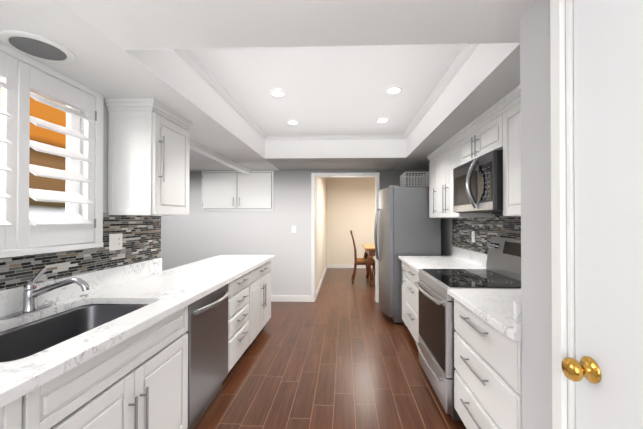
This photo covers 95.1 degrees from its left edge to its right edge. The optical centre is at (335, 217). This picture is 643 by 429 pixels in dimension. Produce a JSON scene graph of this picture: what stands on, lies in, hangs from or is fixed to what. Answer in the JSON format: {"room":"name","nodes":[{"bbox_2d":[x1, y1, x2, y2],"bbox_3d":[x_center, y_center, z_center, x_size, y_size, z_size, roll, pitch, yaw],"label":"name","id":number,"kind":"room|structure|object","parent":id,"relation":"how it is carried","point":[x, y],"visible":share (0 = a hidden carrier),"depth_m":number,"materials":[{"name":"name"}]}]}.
{"room":"kitchen","nodes":[
{"label":"kitchen","id":0,"kind":"room"},
{"bbox_2d":[22,100,107,248],"bbox_3d":[-1.685,0.244,0.439,0.120,2.260,4.350,0,0,2],"label":"wall","id":1,"kind":"structure","parent":0,"point":[105,160],"depth_m":2.01,"materials":[{"name":"grey paint"}]},
{"bbox_2d":[0,42,103,257],"bbox_3d":[-1.624,-0.317,1.001,0.168,1.006,1.900,0,0,2],"label":"window shutters","id":2,"kind":"object","parent":1,"relation":"attached to","point":[21,76],"visible":0.98,"depth_m":1.58,"materials":[{"name":"white wood"}]},
{"bbox_2d":[0,213,160,290],"bbox_3d":[-1.599,0.151,1.137,0.008,0.384,2.950,0,0,2],"label":"backsplash","id":3,"kind":"structure","parent":1,"relation":"attached to","point":[141,240],"depth_m":1.96,"materials":[{"name":"tile"}]},
{"bbox_2d":[109,233,122,250],"bbox_3d":[-1.560,0.172,2.091,0.010,0.116,0.118,0,0,2],"label":"electrical outlet plate","id":4,"kind":"object","parent":3,"relation":"attached to","point":[115,241],"visible":1,"depth_m":2.08,"materials":[{"name":"plastic"}]},
{"bbox_2d":[104,98,191,215],"bbox_3d":[-1.384,-0.414,2.248,0.367,0.794,0.507,0,0,2],"label":"upper cabinet","id":5,"kind":"object","parent":1,"relation":"attached to","point":[148,153],"visible":1,"depth_m":2.03,"materials":[{"name":"white wood"}]},
{"bbox_2d":[0,0,534,173],"bbox_3d":[-1.240,-0.955,1.610,5.620,0.405,6.940,0,0,2],"label":"ceiling","id":6,"kind":"structure","parent":0,"point":[334,67],"depth_m":1.93,"materials":[{"name":"white paint"}]},
{"bbox_2d":[0,30,76,63],"bbox_3d":[-1.426,-0.814,1.414,0.270,0.009,0.270,0,0,2],"label":"ceiling speaker","id":7,"kind":"object","parent":6,"relation":"attached to","point":[37,46],"visible":0.88,"depth_m":1.39},
{"bbox_2d":[173,49,267,140],"bbox_3d":[-0.967,-1.075,2.703,0.052,0.046,2.534,0,0,2],"label":"crown molding","id":8,"kind":"structure","parent":6,"relation":"attached to","point":[202,71],"depth_m":2.41,"materials":[{"name":"white wood"}]},
{"bbox_2d":[270,89,285,95],"bbox_3d":[-0.507,-1.095,2.582,0.136,0.010,0.136,0,0,2],"label":"recessed light","id":9,"kind":"object","parent":6,"relation":"in","point":[276,92],"visible":1,"depth_m":2.56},
{"bbox_2d":[287,120,298,123],"bbox_3d":[-0.486,-1.089,3.359,0.136,0.010,0.136,0,0,2],"label":"recessed light","id":10,"kind":"object","parent":6,"relation":"in","point":[292,122],"visible":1,"depth_m":3.35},
{"bbox_2d":[268,135,401,139],"bbox_3d":[-0.011,-1.066,3.915,1.770,0.046,0.052,0,0,2],"label":"crown molding","id":11,"kind":"structure","parent":6,"relation":"attached to","point":[327,137],"depth_m":3.91,"materials":[{"name":"white wood"}]},
{"bbox_2d":[376,118,387,122],"bbox_3d":[0.526,-1.089,3.298,0.136,0.010,0.136,0,0,2],"label":"recessed light","id":12,"kind":"object","parent":6,"relation":"attached to","point":[381,120],"visible":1,"depth_m":3.28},
{"bbox_2d":[386,86,401,93],"bbox_3d":[0.501,-1.095,2.525,0.136,0.010,0.136,0,0,2],"label":"recessed light","id":13,"kind":"object","parent":6,"relation":"in","point":[393,89],"visible":1,"depth_m":2.50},
{"bbox_2d":[402,44,478,138],"bbox_3d":[0.878,-1.076,2.647,0.052,0.046,2.534,0,0,2],"label":"crown molding","id":14,"kind":"structure","parent":6,"relation":"attached to","point":[468,49],"depth_m":2.35,"materials":[{"name":"white wood"}]},
{"bbox_2d":[161,170,428,295],"bbox_3d":[-1.076,0.279,5.007,5.500,2.260,0.120,0,0,2],"label":"wall","id":15,"kind":"structure","parent":0,"point":[197,233],"depth_m":4.95,"materials":[{"name":"grey paint"}]},
{"bbox_2d":[202,171,273,210],"bbox_3d":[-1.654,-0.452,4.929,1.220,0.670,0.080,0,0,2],"label":"upper cabinet","id":16,"kind":"object","parent":15,"relation":"attached to","point":[232,191],"visible":0.98,"depth_m":4.93,"materials":[{"name":"white wood"}]},
{"bbox_2d":[271,296,310,301],"bbox_3d":[-2.115,1.358,4.964,3.425,0.100,0.014,0,0,2],"label":"baseboard","id":17,"kind":"structure","parent":15,"relation":"attached to","point":[290,298],"depth_m":4.91,"materials":[{"name":"white wood"}]},
{"bbox_2d":[311,172,379,302],"bbox_3d":[0.167,0.328,4.900,1.140,2.160,0.016,0,0,2],"label":"door frame","id":18,"kind":"structure","parent":15,"relation":"attached to","point":[377,174],"depth_m":4.90,"materials":[{"name":"white wood"}]},
{"bbox_2d":[192,268,466,428],"bbox_3d":[-0.028,1.425,3.271,7.700,0.060,10.530,0,0,2],"label":"floor","id":19,"kind":"structure","parent":0,"point":[341,352],"depth_m":2.60,"materials":[{"name":"brown wood"}]},
{"bbox_2d":[0,378,55,428],"bbox_3d":[-1.269,0.940,0.672,0.692,0.872,0.533,0,0,2],"label":"base cabinet","id":20,"kind":"object","parent":19,"relation":"on","point":[36,409],"depth_m":0.89,"materials":[{"name":"white wood"}]},
{"bbox_2d":[144,271,251,391],"bbox_3d":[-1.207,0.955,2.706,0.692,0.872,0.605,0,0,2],"label":"base cabinet","id":21,"kind":"object","parent":19,"relation":"on","point":[166,340],"depth_m":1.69,"materials":[{"name":"white wood"}]},
{"bbox_2d":[186,284,228,428],"bbox_3d":[-1.169,0.952,2.096,0.711,0.866,0.597,0,0,2],"label":"dishwasher","id":22,"kind":"object","parent":19,"relation":"on","point":[207,331],"visible":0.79,"depth_m":2.00,"materials":[{"name":"silver metal"}]},
{"bbox_2d":[252,260,270,341],"bbox_3d":[-1.186,0.960,3.380,0.692,0.872,0.870,0,0,2],"label":"base cabinet","id":23,"kind":"object","parent":19,"relation":"on","point":[261,275],"depth_m":3.31,"materials":[{"name":"white wood"}]},
{"bbox_2d":[0,255,274,407],"bbox_3d":[-1.219,0.429,1.759,0.728,0.161,4.220,0,0,2],"label":"countertop","id":24,"kind":"structure","parent":23,"relation":"on","point":[159,291],"depth_m":1.64,"materials":[{"name":"stone"}]},
{"bbox_2d":[0,268,89,319],"bbox_3d":[-1.408,0.366,1.565,0.296,0.211,0.451,0,0,2],"label":"faucet","id":25,"kind":"object","parent":24,"relation":"on","point":[31,293],"visible":1,"depth_m":1.47,"materials":[{"name":"silver metal"}]},
{"bbox_2d":[0,304,148,361],"bbox_3d":[-1.252,0.617,1.343,0.496,0.219,0.816,0,0,2],"label":"sink","id":26,"kind":"object","parent":24,"relation":"in","point":[27,339],"visible":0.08,"depth_m":1.55,"materials":[{"name":"metal"}]},
{"bbox_2d":[350,230,374,283],"bbox_3d":[0.609,0.848,6.522,0.564,1.144,0.460,0,0,2],"label":"dining chair","id":27,"kind":"object","parent":19,"relation":"on","point":[360,261],"visible":0.79,"depth_m":6.31,"materials":[{"name":"brown wood"}]},
{"bbox_2d":[362,244,374,285],"bbox_3d":[1.420,1.019,6.466,1.600,0.800,1.100,0,0,2],"label":"dining table","id":28,"kind":"object","parent":19,"relation":"on","point":[369,254],"visible":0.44,"depth_m":6.03,"materials":[{"name":"brown wood"}]},
{"bbox_2d":[374,185,440,323],"bbox_3d":[0.978,0.490,4.278,0.820,1.819,0.900,0,0,2],"label":"refrigerator","id":29,"kind":"object","parent":19,"relation":"on","point":[408,226],"visible":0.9,"depth_m":3.83,"materials":[{"name":"metal"}]},
{"bbox_2d":[400,172,428,186],"bbox_3d":[1.114,-0.509,4.156,0.331,0.218,0.391,0,0,2],"label":"wire basket","id":30,"kind":"object","parent":29,"relation":"on","point":[420,177],"visible":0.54,"depth_m":3.97,"materials":[{"name":"grey metal"}]},
{"bbox_2d":[402,261,419,341],"bbox_3d":[1.159,0.958,3.127,0.672,0.872,0.785,0,0,2],"label":"base cabinet","id":31,"kind":"object","parent":19,"relation":"on","point":[409,275],"depth_m":3.23,"materials":[{"name":"white wood"}]},
{"bbox_2d":[398,246,521,340],"bbox_3d":[1.122,0.435,2.474,0.708,0.161,2.568,0,0,2],"label":"countertop","id":32,"kind":"structure","parent":31,"relation":"on","point":[499,310],"depth_m":1.79,"materials":[{"name":"stone"}]},
{"bbox_2d":[414,237,520,420],"bbox_3d":[1.077,0.779,2.351,0.772,1.212,0.759,0,0,2],"label":"range","id":33,"kind":"object","parent":19,"relation":"on","point":[436,330],"visible":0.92,"depth_m":2.26,"materials":[{"name":"silver metal"}]},
{"bbox_2d":[454,299,521,428],"bbox_3d":[1.112,0.947,1.574,0.671,0.872,0.776,0,0,2],"label":"base cabinet","id":34,"kind":"object","parent":19,"relation":"on","point":[488,376],"depth_m":1.52,"materials":[{"name":"white wood"}]},
{"bbox_2d":[315,176,375,300],"bbox_3d":[1.815,-0.004,6.638,4.460,2.850,3.549,0,0,2],"label":"wall","id":35,"kind":"structure","parent":0,"point":[344,205],"depth_m":8.33,"materials":[{"name":"beige paint"}]},
{"bbox_2d":[316,265,327,298],"bbox_3d":[-0.285,1.371,6.682,0.017,0.100,3.289,0,0,2],"label":"baseboard","id":36,"kind":"structure","parent":35,"relation":"attached to","point":[322,278],"depth_m":6.22,"materials":[{"name":"white wood"}]},
{"bbox_2d":[328,265,372,267],"bbox_3d":[1.860,1.383,8.274,4.210,0.100,0.013,0,0,2],"label":"baseboard","id":37,"kind":"structure","parent":35,"relation":"attached to","point":[329,266],"depth_m":8.31,"materials":[{"name":"white wood"}]},
{"bbox_2d":[441,218,452,255],"bbox_3d":[1.553,0.263,2.961,0.120,2.260,3.810,0,0,2],"label":"wall","id":38,"kind":"structure","parent":0,"point":[446,238],"depth_m":4.03,"materials":[{"name":"grey paint"}]},
{"bbox_2d":[427,151,434,217],"bbox_3d":[1.354,-0.399,3.586,0.309,0.804,0.384,0,0,2],"label":"upper cabinet","id":39,"kind":"object","parent":38,"relation":"attached to","point":[431,157],"depth_m":3.66,"materials":[{"name":"white wood"}]},
{"bbox_2d":[455,123,470,165],"bbox_3d":[1.323,-0.648,2.571,0.309,0.322,0.425,0,0,2],"label":"upper cabinet","id":40,"kind":"object","parent":38,"relation":"attached to","point":[463,138],"depth_m":2.69,"materials":[{"name":"white wood"}]},
{"bbox_2d":[435,135,491,217],"bbox_3d":[1.340,-0.403,3.140,0.309,0.804,0.717,0,0,2],"label":"upper cabinet","id":41,"kind":"object","parent":38,"relation":"attached to","point":[445,162],"depth_m":3.14,"materials":[{"name":"white wood"}]},
{"bbox_2d":[471,101,498,159],"bbox_3d":[1.313,-0.650,2.240,0.309,0.322,0.426,0,0,2],"label":"upper cabinet","id":42,"kind":"object","parent":38,"relation":"attached to","point":[497,126],"depth_m":2.27,"materials":[{"name":"white wood"}]},
{"bbox_2d":[453,150,502,212],"bbox_3d":[1.241,-0.258,2.404,0.462,0.420,0.744,0,0,2],"label":"microwave","id":43,"kind":"object","parent":42,"relation":"attached to","point":[478,185],"visible":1,"depth_m":2.23,"materials":[{"name":"metal"}]},
{"bbox_2d":[452,212,520,253],"bbox_3d":[1.474,0.151,2.490,0.008,0.404,2.620,0,0,2],"label":"backsplash","id":44,"kind":"structure","parent":38,"relation":"attached to","point":[485,229],"depth_m":2.94,"materials":[{"name":"tile"}]},
{"bbox_2d":[472,231,474,241],"bbox_3d":[1.486,0.205,3.169,0.008,0.116,0.072,0,0,2],"label":"electrical outlet plate","id":45,"kind":"object","parent":44,"relation":"attached to","point":[473,236],"visible":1,"depth_m":3.15,"materials":[{"name":"plastic"}]},
{"bbox_2d":[499,85,520,215],"bbox_3d":[1.294,-0.414,1.608,0.309,0.804,0.834,0,0,2],"label":"upper cabinet","id":46,"kind":"object","parent":38,"relation":"attached to","point":[509,105],"depth_m":1.92,"materials":[{"name":"white wood"}]},
{"bbox_2d":[520,0,567,428],"bbox_3d":[0.993,0.238,-0.313,0.800,2.260,3.010,0,0,2],"label":"wall","id":47,"kind":"structure","parent":0,"point":[536,273],"depth_m":1.10,"materials":[{"name":"grey paint"}]},
{"bbox_2d":[550,0,575,428],"bbox_3d":[0.637,0.332,0.405,0.076,2.085,0.854,0,0,2],"label":"door frame","id":48,"kind":"structure","parent":47,"relation":"attached to","point":[560,130],"depth_m":0.80,"materials":[{"name":"white wood"}]},
{"bbox_2d":[561,0,642,428],"bbox_3d":[0.611,0.362,0.408,0.100,2.007,0.740,0,0,2],"label":"entry door","id":49,"kind":"structure","parent":47,"relation":"in","point":[603,369],"depth_m":0.68,"materials":[{"name":"white wood"}]},
{"label":"outside","id":50,"kind":"structure","parent":0,"visible":0},
{"bbox_2d":[0,87,65,224],"bbox_3d":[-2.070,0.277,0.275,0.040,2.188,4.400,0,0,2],"label":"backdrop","id":51,"kind":"structure","parent":50,"point":[43,111],"depth_m":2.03,"materials":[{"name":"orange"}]}
]}

